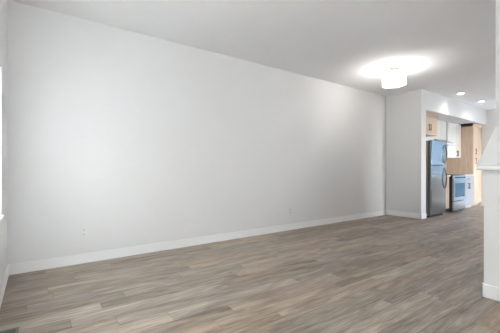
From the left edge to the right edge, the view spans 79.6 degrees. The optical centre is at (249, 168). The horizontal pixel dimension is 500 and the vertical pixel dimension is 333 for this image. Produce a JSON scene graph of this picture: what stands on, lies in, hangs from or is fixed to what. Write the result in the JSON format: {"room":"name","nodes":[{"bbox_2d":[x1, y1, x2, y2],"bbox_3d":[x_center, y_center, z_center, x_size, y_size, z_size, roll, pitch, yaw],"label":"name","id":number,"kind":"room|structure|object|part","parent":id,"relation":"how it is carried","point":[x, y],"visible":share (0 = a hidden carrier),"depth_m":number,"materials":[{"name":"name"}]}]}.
{"room":"empty living room","nodes":[
{"label":"empty living room","id":0,"kind":"room"},
{"bbox_2d":[0,0,6,286],"bbox_3d":[-0.392,-0.314,0.016,0.150,2.740,7.180,0,0,-35],"label":"wall","id":1,"kind":"structure","parent":0,"point":[3,3],"depth_m":2.65,"materials":[{"name":"paint"}]},
{"bbox_2d":[0,265,8,307],"bbox_3d":[-0.364,1.002,0.118,0.014,0.108,7.016,0,0,-35],"label":"baseboard","id":2,"kind":"structure","parent":1,"relation":"attached to","point":[6,275],"depth_m":2.57,"materials":[{"name":"paint"}]},
{"bbox_2d":[7,0,445,263],"bbox_3d":[1.893,-0.314,6.144,10.985,2.740,0.150,0,0,-35],"label":"wall","id":3,"kind":"structure","parent":0,"point":[130,138],"depth_m":3.86,"materials":[{"name":"paint"}]},
{"bbox_2d":[80,227,87,237],"bbox_3d":[-1.864,0.711,3.369,0.072,0.116,0.010,0,0,-35],"label":"wall outlet","id":4,"kind":"object","parent":3,"relation":"attached to","point":[83,230],"visible":1,"depth_m":3.37,"materials":[{"name":"white plastic"}]},
{"bbox_2d":[7,210,385,274],"bbox_3d":[0.373,1.002,4.960,6.835,0.108,0.014,0,0,-35],"label":"baseboard","id":5,"kind":"structure","parent":3,"relation":"attached to","point":[23,267],"depth_m":3.87,"materials":[{"name":"paint"}]},
{"bbox_2d":[426,112,437,136],"bbox_3d":[3.873,-1.023,7.039,0.861,0.498,0.686,0,0,-35],"label":"upper cabinet","id":6,"kind":"object","parent":3,"relation":"attached to","point":[431,119],"visible":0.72,"depth_m":6.86,"materials":[{"name":"brown wood"}]},
{"bbox_3d":[3.878,-0.984,6.680,0.407,0.417,0.019,0,0,-35],"label":"door","id":7,"kind":"part","parent":6,"relation":"part of","materials":[{"name":"brown wood"}]},
{"bbox_3d":[4.220,-0.984,6.924,0.427,0.417,0.019,0,0,-35],"label":"door","id":8,"kind":"part","parent":6,"relation":"part of","materials":[{"name":"brown wood"}]},
{"bbox_2d":[434,120,445,139],"bbox_3d":[4.841,-1.018,7.931,0.707,0.508,0.358,0,0,-35],"label":"upper cabinet","id":9,"kind":"object","parent":3,"relation":"attached to","point":[441,125],"visible":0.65,"depth_m":7.82,"materials":[{"name":"white wood"}]},
{"bbox_3d":[4.795,-1.004,7.689,0.352,0.477,0.019,0,0,-35],"label":"door","id":10,"kind":"part","parent":9,"relation":"part of","materials":[{"name":"white wood"}]},
{"bbox_3d":[5.084,-1.004,7.896,0.352,0.477,0.019,0,0,-35],"label":"door","id":11,"kind":"part","parent":9,"relation":"part of","materials":[{"name":"white wood"}]},
{"bbox_2d":[434,139,454,145],"bbox_3d":[4.901,-0.689,7.847,0.702,0.146,0.563,0,0,-35],"label":"range hood","id":12,"kind":"object","parent":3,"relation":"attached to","point":[446,141],"visible":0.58,"depth_m":7.67,"materials":[{"name":"silver metal"}]},
{"bbox_2d":[446,121,460,157],"bbox_3d":[5.513,-0.793,8.373,0.896,0.958,0.416,0,0,-35],"label":"upper cabinet","id":13,"kind":"object","parent":3,"relation":"attached to","point":[453,130],"visible":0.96,"depth_m":8.20,"materials":[{"name":"white wood"}]},
{"bbox_3d":[5.485,-0.779,8.156,0.597,0.927,0.019,0,0,-35],"label":"door","id":14,"kind":"part","parent":13,"relation":"part of","materials":[{"name":"white wood"}]},
{"bbox_3d":[5.850,-0.779,8.417,0.295,0.927,0.019,0,0,-35],"label":"door","id":15,"kind":"part","parent":13,"relation":"part of","materials":[{"name":"white wood"}]},
{"bbox_2d":[0,205,499,332],"bbox_3d":[3.977,1.116,3.220,10.985,0.120,7.330,0,0,-35],"label":"floor","id":16,"kind":"structure","parent":0,"point":[383,273],"depth_m":2.72,"materials":[{"name":"wood"}]},
{"bbox_2d":[0,327,18,332],"bbox_3d":[-1.490,1.054,1.836,0.113,0.005,0.320,0,0,-35],"label":"floor vent","id":17,"kind":"object","parent":16,"relation":"in","point":[13,330],"visible":1,"depth_m":1.95,"materials":[{"name":"brown paint"}]},
{"bbox_2d":[0,329,15,332],"bbox_3d":[-1.492,1.054,1.839,0.085,0.003,0.283,0,0,-35],"label":"grille","id":18,"kind":"object","parent":17,"relation":"attached to","point":[9,330],"depth_m":1.94,"materials":[{"name":"brown paint"}]},
{"bbox_2d":[426,140,446,216],"bbox_3d":[3.958,0.206,6.939,0.700,1.700,0.867,0,0,-35],"label":"refrigerator","id":19,"kind":"object","parent":16,"relation":"on","point":[436,151],"visible":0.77,"depth_m":6.56,"materials":[{"name":"silver metal"}]},
{"bbox_3d":[4.157,0.461,6.659,0.700,1.060,0.070,0,0,-35],"label":"door","id":20,"kind":"part","parent":19,"relation":"part of","materials":[{"name":"silver metal"}]},
{"bbox_3d":[4.157,-0.351,6.659,0.700,0.545,0.070,0,0,-35],"label":"freezer door","id":21,"kind":"part","parent":19,"relation":"part of","materials":[{"name":"silver metal"}]},
{"bbox_2d":[446,176,448,208],"bbox_3d":[4.432,0.619,7.407,0.554,0.875,0.736,0,0,-35],"label":"base cabinet","id":22,"kind":"object","parent":16,"relation":"on","point":[447,185],"visible":0.16,"depth_m":7.24,"materials":[{"name":"grey wood"}]},
{"bbox_2d":[446,174,466,211],"bbox_3d":[4.986,0.597,7.728,0.710,0.918,0.855,0,0,-35],"label":"stove","id":23,"kind":"object","parent":16,"relation":"on","point":[457,182],"visible":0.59,"depth_m":7.34,"materials":[{"name":"silver metal"}]},
{"bbox_3d":[5.188,0.898,7.444,0.706,0.205,0.033,0,0,-35],"label":"storage drawer","id":24,"kind":"part","parent":23,"relation":"part of","materials":[{"name":"metal"}]},
{"bbox_3d":[5.188,0.208,7.445,0.706,0.095,0.035,0,0,-35],"label":"control panel","id":25,"kind":"part","parent":23,"relation":"part of","materials":[{"name":"metal"}]},
{"bbox_3d":[5.189,0.516,7.442,0.706,0.510,0.038,0,0,-35],"label":"oven door","id":26,"kind":"part","parent":23,"relation":"part of","materials":[{"name":"metal"}]},
{"bbox_2d":[446,123,481,206],"bbox_3d":[6.228,-0.108,8.705,0.646,2.328,0.706,0,0,-35],"label":"tall cabinet","id":27,"kind":"object","parent":16,"relation":"on","point":[471,133],"visible":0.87,"depth_m":8.44,"materials":[{"name":"brown wood"}]},
{"bbox_3d":[6.406,0.298,8.457,0.627,1.312,0.019,0,0,-35],"label":"door","id":28,"kind":"part","parent":27,"relation":"part of","materials":[{"name":"brown wood"}]},
{"bbox_3d":[6.406,-0.779,8.457,0.627,0.827,0.019,0,0,-35],"label":"door","id":29,"kind":"part","parent":27,"relation":"part of","materials":[{"name":"brown wood"}]},
{"bbox_2d":[464,176,473,207],"bbox_3d":[5.607,0.619,8.244,0.892,0.875,0.736,0,0,-35],"label":"base cabinet","id":30,"kind":"object","parent":16,"relation":"on","point":[469,200],"visible":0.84,"depth_m":8.07,"materials":[{"name":"white wood"}]},
{"bbox_3d":[5.609,0.648,7.852,0.438,0.612,0.019,0,0,-35],"label":"door","id":31,"kind":"part","parent":30,"relation":"part of","materials":[{"name":"white wood"}]},
{"bbox_3d":[5.793,0.264,7.983,0.891,0.152,0.019,0,0,-35],"label":"drawer","id":32,"kind":"part","parent":30,"relation":"part of","materials":[{"name":"white wood"}]},
{"bbox_3d":[5.973,0.648,8.111,0.450,0.612,0.019,0,0,-35],"label":"door","id":33,"kind":"part","parent":30,"relation":"part of","materials":[{"name":"white wood"}]},
{"bbox_2d":[11,0,495,109],"bbox_3d":[3.977,-1.759,3.220,10.985,0.150,7.330,0,0,-35],"label":"ceiling","id":34,"kind":"structure","parent":0,"point":[447,48],"depth_m":3.73,"materials":[{"name":"paint"}]},
{"bbox_2d":[383,67,405,87],"bbox_3d":[2.413,-1.530,5.023,0.354,0.308,0.354,0,0,-35],"label":"ceiling light","id":35,"kind":"object","parent":34,"relation":"attached to","point":[393,79],"visible":1,"depth_m":4.91,"materials":[{"name":"white glass"}]},
{"bbox_2d":[383,81,405,87],"bbox_3d":[2.413,-1.402,5.023,0.354,0.024,0.354,0,0,-35],"label":"diffuser","id":36,"kind":"object","parent":35,"relation":"attached to","point":[387,84],"depth_m":4.95,"materials":[{"name":"white"}]},
{"bbox_2d":[386,89,425,213],"bbox_3d":[3.462,-0.314,6.691,0.205,2.740,0.780,0,0,-35],"label":"wall","id":37,"kind":"structure","parent":0,"point":[406,111],"depth_m":6.57,"materials":[{"name":"paint"}]},
{"bbox_2d":[386,210,426,218],"bbox_3d":[3.465,1.002,6.676,0.219,0.108,0.780,0,0,-35],"label":"baseboard","id":38,"kind":"structure","parent":37,"relation":"attached to","point":[388,212],"depth_m":6.55,"materials":[{"name":"paint"}]},
{"bbox_2d":[426,91,486,124],"bbox_3d":[5.030,-1.479,7.808,3.645,0.410,0.780,0,0,-35],"label":"soffit","id":39,"kind":"structure","parent":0,"point":[447,109],"depth_m":7.38,"materials":[{"name":"paint"}]},
{"bbox_2d":[479,109,495,205],"bbox_3d":[8.432,-0.314,6.303,0.150,2.740,7.180,0,0,-35],"label":"wall","id":40,"kind":"structure","parent":0,"point":[487,129],"depth_m":8.53,"materials":[{"name":"paint"}]},
{"bbox_2d":[484,0,499,287],"bbox_3d":[3.425,-0.314,3.483,3.580,2.740,0.178,0,0,-35],"label":"wall","id":41,"kind":"structure","parent":0,"point":[491,177],"depth_m":2.45,"materials":[{"name":"paint"}]},
{"bbox_2d":[476,127,499,169],"bbox_3d":[2.134,-0.189,2.541,0.475,0.393,0.222,0,0,-35],"label":"cap","id":42,"kind":"object","parent":41,"relation":"attached to","point":[490,158],"visible":1,"depth_m":2.52,"materials":[{"name":"paint"}]},
{"bbox_2d":[481,282,499,300],"bbox_3d":[3.427,1.002,3.589,3.749,0.108,0.184,0,0,-38],"label":"baseboard","id":43,"kind":"structure","parent":41,"relation":"attached to","point":[488,291],"depth_m":2.44,"materials":[{"name":"paint"}]}
]}

